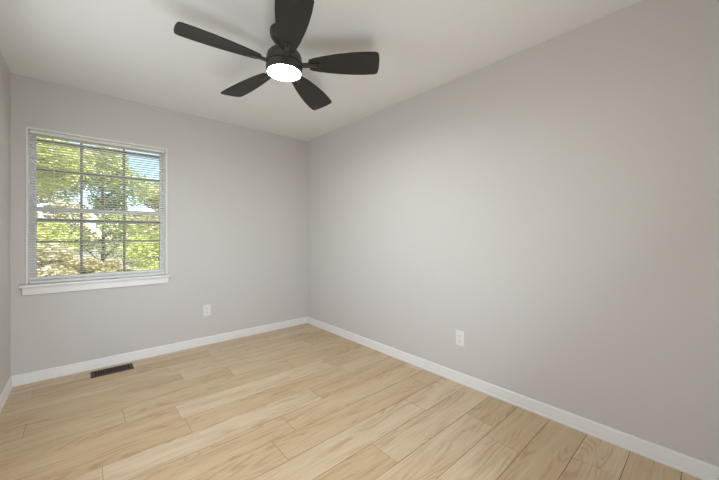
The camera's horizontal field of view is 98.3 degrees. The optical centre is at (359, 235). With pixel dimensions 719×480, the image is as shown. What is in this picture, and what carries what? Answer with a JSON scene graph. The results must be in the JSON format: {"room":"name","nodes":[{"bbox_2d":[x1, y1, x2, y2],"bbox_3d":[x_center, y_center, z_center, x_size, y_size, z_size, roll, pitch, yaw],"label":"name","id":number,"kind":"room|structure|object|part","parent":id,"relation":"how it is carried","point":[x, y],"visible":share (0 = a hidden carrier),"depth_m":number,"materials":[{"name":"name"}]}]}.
{"room":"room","nodes":[
{"label":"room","id":0,"kind":"room"},
{"bbox_2d":[0,51,9,394],"bbox_3d":[-1.482,-0.016,0.928,0.120,2.490,3.860,0,0,-41],"label":"wall","id":1,"kind":"structure","parent":0,"point":[4,71],"depth_m":2.24,"materials":[{"name":"paint"}]},
{"bbox_2d":[0,376,12,412],"bbox_3d":[-1.431,1.137,0.973,0.015,0.083,3.860,0,0,-41],"label":"baseboard","id":2,"kind":"structure","parent":1,"relation":"attached to","point":[8,387],"depth_m":2.23,"materials":[{"name":"paint"}]},
{"bbox_2d":[10,73,307,375],"bbox_3d":[-1.746,-0.016,3.348,2.922,2.490,0.120,0,0,-41],"label":"wall","id":3,"kind":"structure","parent":0,"point":[237,196],"depth_m":3.20,"materials":[{"name":"paint"}]},
{"bbox_2d":[19,127,170,295],"bbox_3d":[-2.318,-0.193,2.819,1.030,1.340,0.156,0,0,-41],"label":"window","id":4,"kind":"structure","parent":3,"relation":"in","point":[56,287],"depth_m":2.74,"materials":[{"name":"paint"}]},
{"bbox_3d":[-2.318,0.405,2.819,1.030,0.020,0.156,0,0,-41],"label":"sill","id":5,"kind":"part","parent":4,"relation":"part of","materials":[{"name":"paint"}]},
{"bbox_2d":[29,130,164,283],"bbox_3d":[-2.298,-0.227,2.803,0.932,1.240,0.039,0,0,-41],"label":"window blind","id":6,"kind":"object","parent":4,"relation":"attached to","point":[37,133],"visible":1,"depth_m":2.76,"materials":[{"name":"white plastic"}]},
{"bbox_3d":[-2.301,0.382,2.807,0.932,0.022,0.025,0,0,-41],"label":"rail","id":7,"kind":"part","parent":6,"relation":"part of","materials":[{"name":"white plastic"}]},
{"bbox_3d":[-2.301,-0.219,2.807,0.001,1.208,0.028,0,0,-41],"label":"ladder cord","id":8,"kind":"part","parent":6,"relation":"part of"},
{"bbox_3d":[-2.347,-0.517,2.859,0.910,0.636,0.022,0,0,-41],"label":"sash","id":9,"kind":"part","parent":4,"relation":"part of","materials":[{"name":"glass"}]},
{"bbox_3d":[-2.330,0.075,2.840,0.910,0.616,0.026,0,0,-41],"label":"sash","id":10,"kind":"part","parent":4,"relation":"part of","materials":[{"name":"plastic"}]},
{"bbox_2d":[11,317,306,386],"bbox_3d":[-1.701,1.137,3.297,2.682,0.083,0.015,0,0,-41],"label":"baseboard","id":11,"kind":"structure","parent":3,"relation":"attached to","point":[26,378],"depth_m":2.95,"materials":[{"name":"paint"}]},
{"bbox_2d":[203,304,210,315],"bbox_3d":[-1.644,0.810,3.351,0.073,0.118,0.009,0,0,-41],"label":"wall outlet","id":12,"kind":"object","parent":3,"relation":"attached to","point":[206,308],"visible":1,"depth_m":3.35,"materials":[{"name":"plastic"}]},
{"bbox_2d":[0,0,641,141],"bbox_3d":[-0.430,-1.311,1.855,2.922,0.100,4.100,0,0,-41],"label":"ceiling","id":13,"kind":"structure","parent":0,"point":[131,50],"depth_m":2.06,"materials":[{"name":"paint"}]},
{"bbox_2d":[174,0,379,109],"bbox_3d":[-0.492,-1.129,1.914,1.122,0.263,1.146,0,0,-41],"label":"ceiling fan","id":14,"kind":"object","parent":13,"relation":"hanging from","point":[283,61],"visible":1,"depth_m":1.85,"materials":[{"name":"metal"}]},
{"bbox_3d":[-0.761,-1.052,1.704,0.438,0.006,0.176,0,9,-37],"label":"blade","id":15,"kind":"part","parent":14,"relation":"part of","materials":[{"name":"black wood"}]},
{"bbox_3d":[-0.766,-1.029,2.137,0.438,0.006,0.176,-4,9,35],"label":"blade","id":16,"kind":"part","parent":14,"relation":"part of","materials":[{"name":"black wood"}]},
{"bbox_3d":[-0.567,-1.047,1.849,0.046,0.014,0.030,0,9,-37],"label":"blade arm","id":17,"kind":"part","parent":14,"relation":"part of","materials":[{"name":"metal"}]},
{"bbox_2d":[267,64,300,80],"bbox_3d":[-0.465,-1.005,1.924,0.201,0.010,0.201,0,0,-41],"label":"diffuser","id":18,"kind":"object","parent":14,"relation":"attached to","point":[280,72],"depth_m":1.90,"materials":[{"name":"white glass"}]},
{"bbox_3d":[-0.347,-1.071,1.575,0.176,0.006,0.438,13,-7,-17],"label":"blade","id":19,"kind":"part","parent":14,"relation":"part of","materials":[{"name":"black wood"}]},
{"bbox_3d":[-0.338,-1.050,1.925,0.046,0.014,0.030,-2,-16,-1],"label":"blade arm","id":20,"kind":"part","parent":14,"relation":"part of","materials":[{"name":"metal"}]},
{"bbox_3d":[-0.355,-1.034,2.276,0.176,0.006,0.438,-16,-7,16],"label":"blade","id":21,"kind":"part","parent":14,"relation":"part of","materials":[{"name":"black wood"}]},
{"bbox_3d":[-0.096,-1.061,1.929,0.438,0.006,0.176,-2,-16,-1],"label":"blade","id":22,"kind":"part","parent":14,"relation":"part of","materials":[{"name":"black wood"}]},
{"bbox_2d":[0,323,701,479],"bbox_3d":[-0.430,1.204,1.855,2.682,0.050,3.860,0,0,-41],"label":"floor","id":23,"kind":"structure","parent":0,"point":[306,401],"depth_m":1.90,"materials":[{"name":"brown wood"}]},
{"bbox_2d":[90,363,133,377],"bbox_3d":[-2.151,1.176,2.709,0.290,0.004,0.150,0,0,-41],"label":"floor vent","id":24,"kind":"object","parent":23,"relation":"in","point":[124,367],"visible":1,"depth_m":2.70,"materials":[{"name":"metal"}]},
{"bbox_2d":[308,0,718,466],"bbox_3d":[0.621,-0.016,2.781,0.120,2.490,3.860,0,0,-41],"label":"wall","id":25,"kind":"structure","parent":0,"point":[552,204],"depth_m":1.96,"materials":[{"name":"paint"}]},
{"bbox_2d":[456,330,463,346],"bbox_3d":[0.801,0.822,2.478,0.009,0.118,0.073,0,0,-41],"label":"wall outlet","id":26,"kind":"object","parent":25,"relation":"attached to","point":[459,334],"visible":1,"depth_m":2.48,"materials":[{"name":"plastic"}]},
{"bbox_2d":[307,317,718,479],"bbox_3d":[0.570,1.137,2.736,0.015,0.083,3.860,0,0,-41],"label":"baseboard","id":27,"kind":"structure","parent":25,"relation":"attached to","point":[689,465],"depth_m":1.96,"materials":[{"name":"paint"}]},
{"label":"outside","id":28,"kind":"structure","parent":0,"visible":0},
{"bbox_2d":[37,242,158,274],"bbox_3d":[-20.731,1.559,26.923,70.000,1.331,60.000,0,0,-41],"label":"ground","id":29,"kind":"structure","parent":28,"point":[95,249],"depth_m":24.87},
{"bbox_2d":[37,243,77,275],"bbox_3d":[-6.557,1.128,6.474,1.776,1.977,1.472,0,0,-41],"label":"shrub","id":30,"kind":"object","parent":29,"relation":"on","point":[42,244],"visible":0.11,"depth_m":6.56,"materials":[{"name":"green plant"}]},
{"bbox_2d":[37,185,91,243],"bbox_3d":[-17.770,-0.958,17.080,4.728,5.559,4.038,0,0,-45],"label":"leafy tree","id":31,"kind":"object","parent":29,"relation":"on","point":[56,205],"visible":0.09,"depth_m":17.40,"materials":[{"name":"green plant"}]},
{"bbox_2d":[37,137,96,256],"bbox_3d":[-9.459,-0.878,8.002,4.116,6.050,3.532,0,0,-41],"label":"leafy tree","id":32,"kind":"object","parent":29,"relation":"on","point":[50,223],"visible":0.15,"depth_m":8.50,"materials":[{"name":"green plant"}]},
{"bbox_2d":[37,144,157,262],"bbox_3d":[-10.321,-0.815,12.376,3.020,5.679,3.975,0,0,13],"label":"leafy tree","id":33,"kind":"object","parent":29,"relation":"on","point":[117,189],"visible":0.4,"depth_m":12.21,"materials":[{"name":"green plant"}]},
{"bbox_2d":[63,252,138,273],"bbox_3d":[-8.079,1.275,9.543,1.570,1.582,1.925,0,0,9],"label":"shrub","id":34,"kind":"object","parent":29,"relation":"on","point":[111,263],"visible":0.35,"depth_m":9.19,"materials":[{"name":"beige plant"}]},
{"bbox_2d":[119,229,158,269],"bbox_3d":[-5.778,0.904,9.147,2.121,2.236,1.919,0,0,-41],"label":"shrub","id":35,"kind":"object","parent":29,"relation":"on","point":[133,246],"visible":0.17,"depth_m":8.61,"materials":[{"name":"green plant"}]},
{"bbox_2d":[125,182,158,238],"bbox_3d":[-12.267,-0.629,19.312,4.259,5.361,4.710,0,0,-20],"label":"leafy tree","id":36,"kind":"object","parent":29,"relation":"on","point":[151,218],"visible":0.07,"depth_m":18.02,"materials":[{"name":"green plant"}]}
]}

